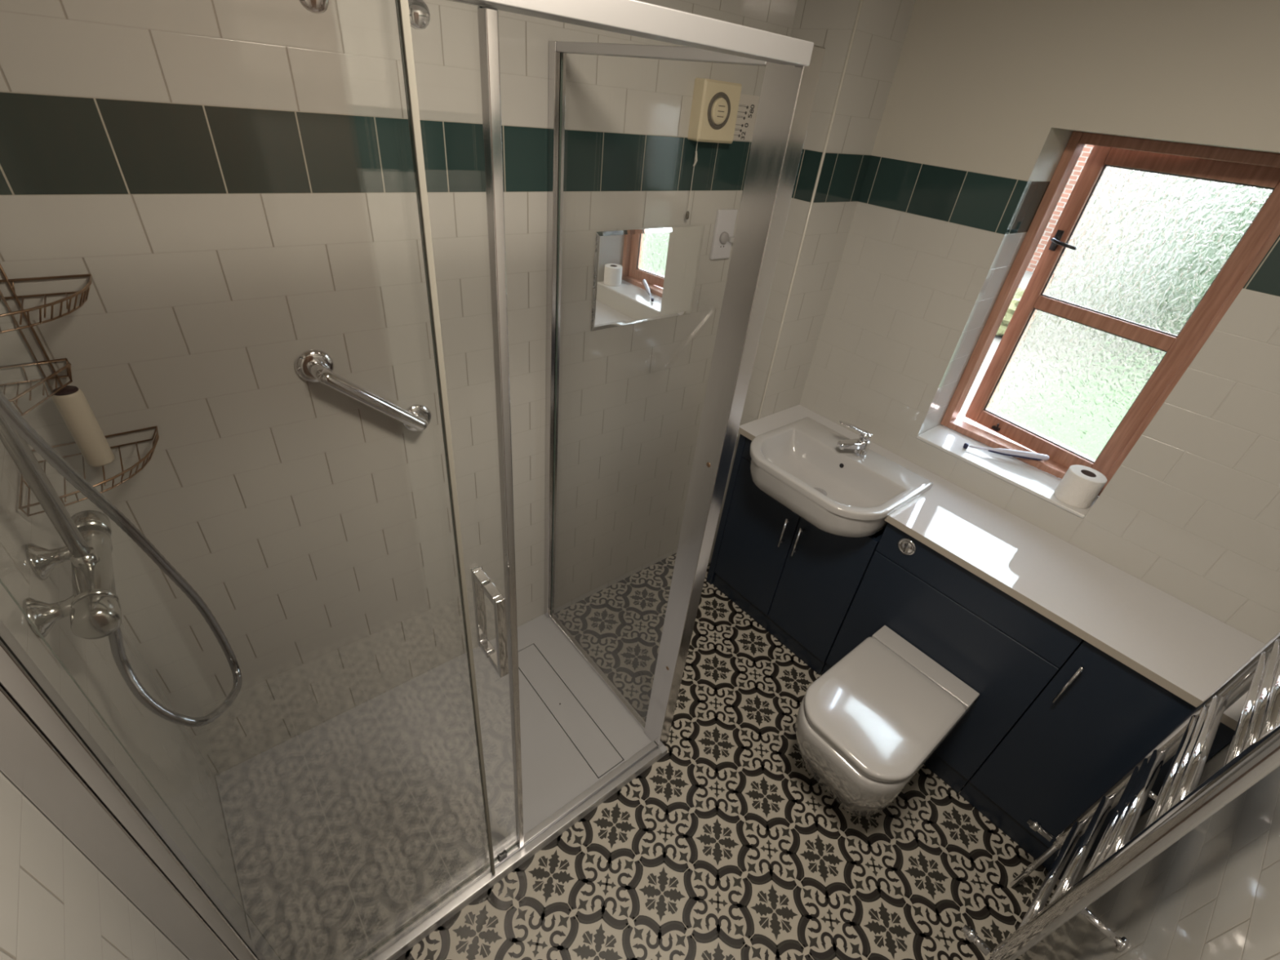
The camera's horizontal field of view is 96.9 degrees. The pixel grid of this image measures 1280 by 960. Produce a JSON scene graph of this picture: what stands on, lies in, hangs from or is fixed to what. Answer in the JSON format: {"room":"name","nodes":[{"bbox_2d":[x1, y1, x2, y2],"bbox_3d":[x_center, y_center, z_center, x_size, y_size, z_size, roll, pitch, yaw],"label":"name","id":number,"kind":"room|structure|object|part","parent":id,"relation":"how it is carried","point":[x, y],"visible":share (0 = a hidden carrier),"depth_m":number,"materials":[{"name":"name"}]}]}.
{"room":"bathroom","nodes":[
{"label":"bathroom","id":0,"kind":"room"},
{"bbox_2d":[0,440,251,959],"bbox_3d":[-0.639,0.479,0.503,0.120,2.500,1.920,-21,43,-34],"label":"wall","id":1,"kind":"structure","parent":0,"point":[55,904],"depth_m":0.92,"materials":[{"name":"tile"}]},
{"bbox_2d":[0,389,242,727],"bbox_3d":[-0.830,-0.086,0.872,0.332,1.408,0.314,-21,43,-34],"label":"shower mixer","id":2,"kind":"object","parent":1,"relation":"attached to","point":[94,610],"visible":1,"depth_m":0.91,"materials":[{"name":"grey metal"}]},
{"bbox_3d":[-1.011,0.088,1.042,0.059,0.059,0.052,-21,43,-34],"label":"control knob","id":3,"kind":"part","parent":2,"relation":"part of","materials":[{"name":"grey metal"}]},
{"bbox_3d":[-0.849,0.215,0.886,0.059,0.059,0.052,-21,43,-34],"label":"control knob","id":4,"kind":"part","parent":2,"relation":"part of","materials":[{"name":"grey metal"}]},
{"bbox_2d":[0,0,797,776],"bbox_3d":[-0.277,-0.402,1.853,2.720,2.500,0.120,-21,43,-34],"label":"wall","id":5,"kind":"structure","parent":0,"point":[233,181],"depth_m":1.37,"materials":[{"name":"tile"}]},
{"bbox_2d":[0,263,159,516],"bbox_3d":[-1.014,-0.232,0.945,0.207,0.545,0.209,-21,43,-34],"label":"shower caddy","id":6,"kind":"object","parent":5,"relation":"attached to","point":[86,289],"visible":0.88,"depth_m":1.01,"materials":[{"name":"metal"}]},
{"bbox_2d":[0,357,72,415],"bbox_3d":[-1.067,-0.157,0.988,0.128,0.036,0.165,-21,43,-34],"label":"basket","id":7,"kind":"object","parent":6,"relation":"on","point":[68,366],"depth_m":1.03,"materials":[{"name":"metal"}]},
{"bbox_2d":[0,273,92,333],"bbox_3d":[-1.008,-0.279,0.913,0.207,0.032,0.209,-21,43,-34],"label":"basket","id":8,"kind":"object","parent":6,"relation":"on","point":[85,291],"depth_m":0.96,"materials":[{"name":"metal"}]},
{"bbox_2d":[51,385,115,466],"bbox_3d":[-1.061,-0.102,1.082,0.043,0.157,0.043,-21,43,-34],"label":"tube","id":9,"kind":"object","parent":6,"relation":"on","point":[71,402],"visible":0.98,"depth_m":1.07,"materials":[{"name":"beige"}]},
{"bbox_2d":[18,426,159,516],"bbox_3d":[-1.039,-0.022,1.089,0.207,0.030,0.209,-21,43,-34],"label":"basket","id":10,"kind":"object","parent":6,"relation":"on","point":[154,442],"depth_m":1.09,"materials":[{"name":"metal"}]},
{"bbox_2d":[294,349,431,431],"bbox_3d":[-0.673,-0.204,1.439,0.302,0.279,0.076,-21,43,-34],"label":"grab rail","id":11,"kind":"object","parent":5,"relation":"attached to","point":[313,366],"visible":1,"depth_m":1.36,"materials":[{"name":"silver metal"}]},
{"bbox_2d":[590,225,704,330],"bbox_3d":[0.030,-0.663,1.855,0.446,0.297,0.005,-21,43,-34],"label":"wall mirror","id":12,"kind":"object","parent":5,"relation":"attached to","point":[645,274],"visible":1,"depth_m":1.84,"materials":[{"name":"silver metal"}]},
{"bbox_2d":[684,77,742,219],"bbox_3d":[0.215,-0.997,1.736,0.155,0.368,0.056,-21,43,-34],"label":"fan","id":13,"kind":"object","parent":5,"relation":"attached to","point":[715,103],"visible":1,"depth_m":1.65,"materials":[{"name":"beige plastic"}]},
{"bbox_3d":[0.163,-0.930,1.745,0.014,0.193,0.008,-21,43,-34],"label":"pull cord","id":14,"kind":"part","parent":13,"relation":"part of","materials":[{"name":"white fabric"}]},
{"bbox_2d":[709,208,737,259],"bbox_3d":[0.297,-0.848,1.964,0.097,0.160,0.030,-21,43,-34],"label":"wall plate","id":15,"kind":"object","parent":5,"relation":"attached to","point":[722,239],"visible":0.88,"depth_m":1.95,"materials":[{"name":"grey plastic"}]},
{"bbox_3d":[0.293,-0.836,1.961,0.040,0.040,0.012,-21,43,-34],"label":"knob","id":16,"kind":"part","parent":15,"relation":"part of","materials":[{"name":"white plastic"}]},
{"bbox_3d":[0.325,-0.842,1.986,0.032,0.018,0.016,-21,43,-34],"label":"lever","id":17,"kind":"part","parent":15,"relation":"part of","materials":[{"name":"white plastic"}]},
{"bbox_2d":[733,93,759,140],"bbox_3d":[0.326,-1.138,1.781,0.136,0.120,0.002,-21,43,-34],"label":"label","id":18,"kind":"object","parent":5,"relation":"attached to","point":[748,104],"visible":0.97,"depth_m":1.79,"materials":[{"name":"grey paper"}]},
{"bbox_2d":[395,552,1060,959],"bbox_3d":[0.206,1.054,1.948,2.720,0.101,2.040,-21,43,-34],"label":"floor","id":19,"kind":"structure","parent":0,"point":[726,846],"depth_m":1.75,"materials":[{"name":"tile"}]},
{"bbox_2d":[215,613,667,959],"bbox_3d":[-0.607,0.933,1.863,1.199,0.030,0.761,-21,43,-34],"label":"shower tray","id":20,"kind":"object","parent":19,"relation":"on","point":[341,831],"visible":0.84,"depth_m":1.76,"materials":[{"name":"white ceramic"}]},
{"bbox_2d":[0,0,825,959],"bbox_3d":[-0.495,0.125,1.307,1.218,1.946,0.782,-21,43,-34],"label":"shower enclosure","id":21,"kind":"object","parent":20,"relation":"on","point":[46,751],"visible":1,"depth_m":0.94,"materials":[{"name":"metal"}]},
{"bbox_3d":[-0.504,0.396,0.921,0.477,1.902,0.006,-21,43,-34],"label":"fixed glass","id":22,"kind":"part","parent":21,"relation":"part of","materials":[{"name":"grey"}]},
{"bbox_3d":[-0.473,0.366,0.966,0.555,1.894,0.006,-21,43,-34],"label":"sliding door","id":23,"kind":"part","parent":21,"relation":"part of","materials":[{"name":"clear glass"}]},
{"bbox_3d":[-0.285,0.273,1.081,0.018,0.210,0.100,-21,43,-34],"label":"handle","id":24,"kind":"part","parent":21,"relation":"part of","materials":[{"name":"silver metal"}]},
{"bbox_3d":[-0.371,1.085,1.639,1.119,0.020,0.048,-21,43,-34],"label":"rail","id":25,"kind":"part","parent":21,"relation":"part of","materials":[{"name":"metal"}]},
{"bbox_3d":[-0.288,-0.224,1.861,0.032,1.936,0.030,-21,43,-34],"label":"wall post","id":26,"kind":"part","parent":21,"relation":"part of","materials":[{"name":"metal"}]},
{"bbox_3d":[-0.078,-0.061,1.663,0.006,1.905,0.630,-21,43,-34],"label":"glass","id":27,"kind":"part","parent":21,"relation":"part of","materials":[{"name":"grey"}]},
{"bbox_3d":[-0.175,0.726,2.202,0.020,0.016,0.634,-21,43,-34],"label":"rail","id":28,"kind":"part","parent":21,"relation":"part of","materials":[{"name":"metal"}]},
{"bbox_3d":[-0.204,-0.483,0.542,1.158,0.029,0.052,-21,43,-34],"label":"rail","id":29,"kind":"part","parent":21,"relation":"part of","materials":[{"name":"metal"}]},
{"bbox_3d":[0.017,-0.848,1.123,0.026,0.020,0.634,-21,43,-34],"label":"rail","id":30,"kind":"part","parent":21,"relation":"part of","materials":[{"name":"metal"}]},
{"bbox_3d":[0.153,0.106,1.450,0.046,1.946,0.078,-21,43,-34],"label":"corner post","id":31,"kind":"part","parent":21,"relation":"part of","materials":[{"name":"metal"}]},
{"bbox_2d":[706,434,885,675],"bbox_3d":[0.687,0.257,2.376,0.388,0.824,0.655,-21,43,-34],"label":"vanity cabinet","id":32,"kind":"object","parent":19,"relation":"on","point":[800,581],"visible":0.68,"depth_m":2.29,"materials":[{"name":"blue laminate"}]},
{"bbox_3d":[0.375,0.150,2.477,0.018,0.824,0.032,-21,43,-34],"label":"panel","id":33,"kind":"part","parent":32,"relation":"part of","materials":[{"name":"blue laminate"}]},
{"bbox_3d":[0.486,0.245,2.374,0.018,0.637,0.321,-21,43,-34],"label":"door","id":34,"kind":"part","parent":32,"relation":"part of","materials":[{"name":"blue laminate"}]},
{"bbox_3d":[0.562,0.201,2.203,0.032,0.137,0.009,-21,43,-34],"label":"handle","id":35,"kind":"part","parent":32,"relation":"part of","materials":[{"name":"silver metal"}]},
{"bbox_3d":[0.604,0.233,2.163,0.032,0.137,0.009,-21,43,-34],"label":"handle","id":36,"kind":"part","parent":32,"relation":"part of","materials":[{"name":"silver metal"}]},
{"bbox_3d":[0.682,0.397,2.186,0.018,0.637,0.294,-21,43,-34],"label":"door","id":37,"kind":"part","parent":32,"relation":"part of","materials":[{"name":"blue laminate"}]},
{"bbox_2d":[737,404,1265,730],"bbox_3d":[1.030,0.128,1.869,0.394,0.024,1.575,-21,43,-34],"label":"countertop","id":38,"kind":"structure","parent":32,"relation":"on","point":[1181,648],"depth_m":1.62,"materials":[{"name":"white stone"}]},
{"bbox_2d":[750,417,933,537],"bbox_3d":[0.673,0.002,2.051,0.442,0.150,0.546,-21,43,-34],"label":"basin","id":39,"kind":"object","parent":38,"relation":"in","point":[800,464],"visible":0.97,"depth_m":2.02,"materials":[{"name":"white ceramic"}]},
{"bbox_2d":[836,420,872,457],"bbox_3d":[0.773,-0.145,2.042,0.139,0.119,0.058,3,34,-6],"label":"tap","id":40,"kind":"object","parent":39,"relation":"on","point":[860,446],"visible":1,"depth_m":2.03,"materials":[{"name":"silver metal"}]},
{"bbox_3d":[0.770,-0.173,2.029,0.127,0.059,0.040,5,34,-4],"label":"lever","id":41,"kind":"part","parent":40,"relation":"part of","materials":[{"name":"silver metal"}]},
{"bbox_2d":[795,625,979,816],"bbox_3d":[0.734,0.844,1.854,0.535,0.454,0.342,-21,43,-34],"label":"toilet","id":42,"kind":"object","parent":19,"relation":"on","point":[868,725],"visible":1,"depth_m":1.69,"materials":[{"name":"white ceramic"}]},
{"bbox_3d":[0.723,0.696,1.722,0.438,0.017,0.332,-21,43,-34],"label":"seat","id":43,"kind":"part","parent":42,"relation":"part of","materials":[{"name":"white plastic"}]},
{"bbox_3d":[0.723,0.679,1.708,0.443,0.022,0.342,-21,43,-34],"label":"lid","id":44,"kind":"part","parent":42,"relation":"part of","materials":[{"name":"white ceramic"}]},
{"bbox_2d":[820,522,1083,793],"bbox_3d":[1.087,0.560,2.006,0.365,0.824,0.582,-21,43,-34],"label":"cabinet","id":45,"kind":"object","parent":19,"relation":"on","point":[1003,649],"visible":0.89,"depth_m":1.79,"materials":[{"name":"blue laminate"}]},
{"bbox_3d":[0.996,0.324,1.719,0.018,0.132,0.582,-21,43,-34],"label":"panel","id":46,"kind":"part","parent":45,"relation":"part of","materials":[{"name":"blue laminate"}]},
{"bbox_2d":[959,640,1235,879],"bbox_3d":[1.366,0.787,1.723,0.388,0.823,0.327,-21,43,-34],"label":"base cabinet","id":47,"kind":"object","parent":19,"relation":"on","point":[1097,716],"visible":0.64,"depth_m":1.60,"materials":[{"name":"blue laminate"}]},
{"bbox_3d":[1.174,0.555,1.552,0.032,0.150,0.009,-21,43,-34],"label":"handle","id":48,"kind":"part","parent":47,"relation":"part of","materials":[{"name":"silver metal"}]},
{"bbox_2d":[708,0,915,563],"bbox_3d":[0.544,-0.588,2.272,0.270,2.500,0.223,-21,43,-34],"label":"wall","id":49,"kind":"structure","parent":0,"point":[882,25],"depth_m":1.87,"materials":[{"name":"tile"}]},
{"bbox_2d":[757,0,863,418],"bbox_3d":[0.515,-0.536,2.102,0.009,2.400,0.009,-21,43,-34],"label":"trim","id":50,"kind":"structure","parent":49,"relation":"attached to","point":[860,4],"depth_m":1.82,"materials":[{"name":"white plastic"}]},
{"bbox_2d":[959,271,1033,414],"bbox_3d":[22.790,-7.898,19.677,57.400,0.200,60.000,-21,43,-34],"label":"ground","id":51,"kind":"structure","parent":0,"point":[1027,276],"depth_m":6.55,"materials":[{"name":"white"}]},
{"bbox_2d":[995,287,1025,337],"bbox_3d":[4.888,-2.193,7.417,0.668,0.623,0.671,-21,43,-34],"label":"bush","id":52,"kind":"object","parent":51,"relation":"on","point":[1019,293],"visible":0.14,"depth_m":7.24,"materials":[{"name":"plant"}]},
{"bbox_2d":[1026,144,1093,272],"bbox_3d":[7.087,-8.668,13.637,4.600,4.700,9.400,-21,43,-34],"label":"brick house","id":53,"kind":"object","parent":51,"relation":"on","point":[1087,148],"visible":0.02,"depth_m":10.73,"materials":[{"name":"brick"}]},
{"bbox_2d":[799,0,1279,643],"bbox_3d":[1.297,-0.256,1.921,0.300,2.500,1.920,-21,43,-34],"label":"wall","id":54,"kind":"structure","parent":0,"point":[986,99],"depth_m":1.60,"materials":[{"name":"tile"}]},
{"bbox_2d":[916,131,1279,518],"bbox_3d":[1.386,-0.461,1.760,0.384,1.007,0.599,-21,43,-34],"label":"window","id":55,"kind":"structure","parent":54,"relation":"in","point":[1153,242],"depth_m":1.74,"materials":[{"name":"brown wood"}]},
{"bbox_3d":[1.430,-0.097,2.101,0.145,0.035,0.599,-21,43,-34],"label":"sill","id":56,"kind":"part","parent":55,"relation":"part of","materials":[{"name":"brown wood"}]},
{"bbox_2d":[963,442,1049,460],"bbox_3d":[1.278,-0.100,1.984,0.259,0.051,0.021,18,36,16],"label":"toothbrush","id":57,"kind":"object","parent":55,"relation":"on","point":[1015,453],"visible":1,"depth_m":1.97,"materials":[{"name":"grey plastic"}]},
{"bbox_3d":[1.258,-0.047,1.963,0.174,0.012,0.559,-21,43,-34],"label":"sill","id":58,"kind":"part","parent":55,"relation":"part of","materials":[{"name":"tile"}]},
{"bbox_3d":[1.325,-0.745,1.783,0.037,0.060,0.109,5,34,-3],"label":"handle","id":59,"kind":"part","parent":55,"relation":"part of","materials":[{"name":"black plastic"}]},
{"bbox_3d":[1.430,-0.322,1.906,0.006,0.395,0.404,-14,40,-28],"label":"glass pane","id":60,"kind":"part","parent":55,"relation":"part of","materials":[{"name":"clear glass"}]},
{"bbox_2d":[1053,464,1106,508],"bbox_3d":[1.386,0.021,1.787,0.102,0.100,0.102,-21,43,-34],"label":"toilet roll","id":61,"kind":"object","parent":55,"relation":"on","point":[1081,485],"visible":1,"depth_m":1.76,"materials":[{"name":"paper"}]},
{"bbox_3d":[1.473,-0.676,1.663,0.006,0.391,0.404,-14,40,-28],"label":"glass pane","id":62,"kind":"part","parent":55,"relation":"part of","materials":[{"name":"clear glass"}]},
{"bbox_2d":[1020,741,1279,959],"bbox_3d":[0.860,0.566,0.643,2.300,2.500,0.120,-21,43,-34],"label":"wall","id":63,"kind":"structure","parent":0,"point":[1214,893],"depth_m":1.02,"materials":[{"name":"tile"}]},
{"bbox_2d":[960,631,1279,959],"bbox_3d":[1.059,0.728,1.224,0.456,1.419,0.172,-21,43,-34],"label":"towel radiator","id":64,"kind":"object","parent":63,"relation":"attached to","point":[1180,806],"visible":1,"depth_m":1.13,"materials":[{"name":"silver metal"}]},
{"bbox_3d":[0.908,0.664,1.025,0.036,1.120,0.032,-21,43,-34],"label":"post","id":65,"kind":"part","parent":64,"relation":"part of","materials":[{"name":"silver metal"}]},
{"bbox_3d":[1.232,0.541,1.262,0.036,1.120,0.032,-21,43,-34],"label":"post","id":66,"kind":"part","parent":64,"relation":"part of","materials":[{"name":"silver metal"}]}
]}

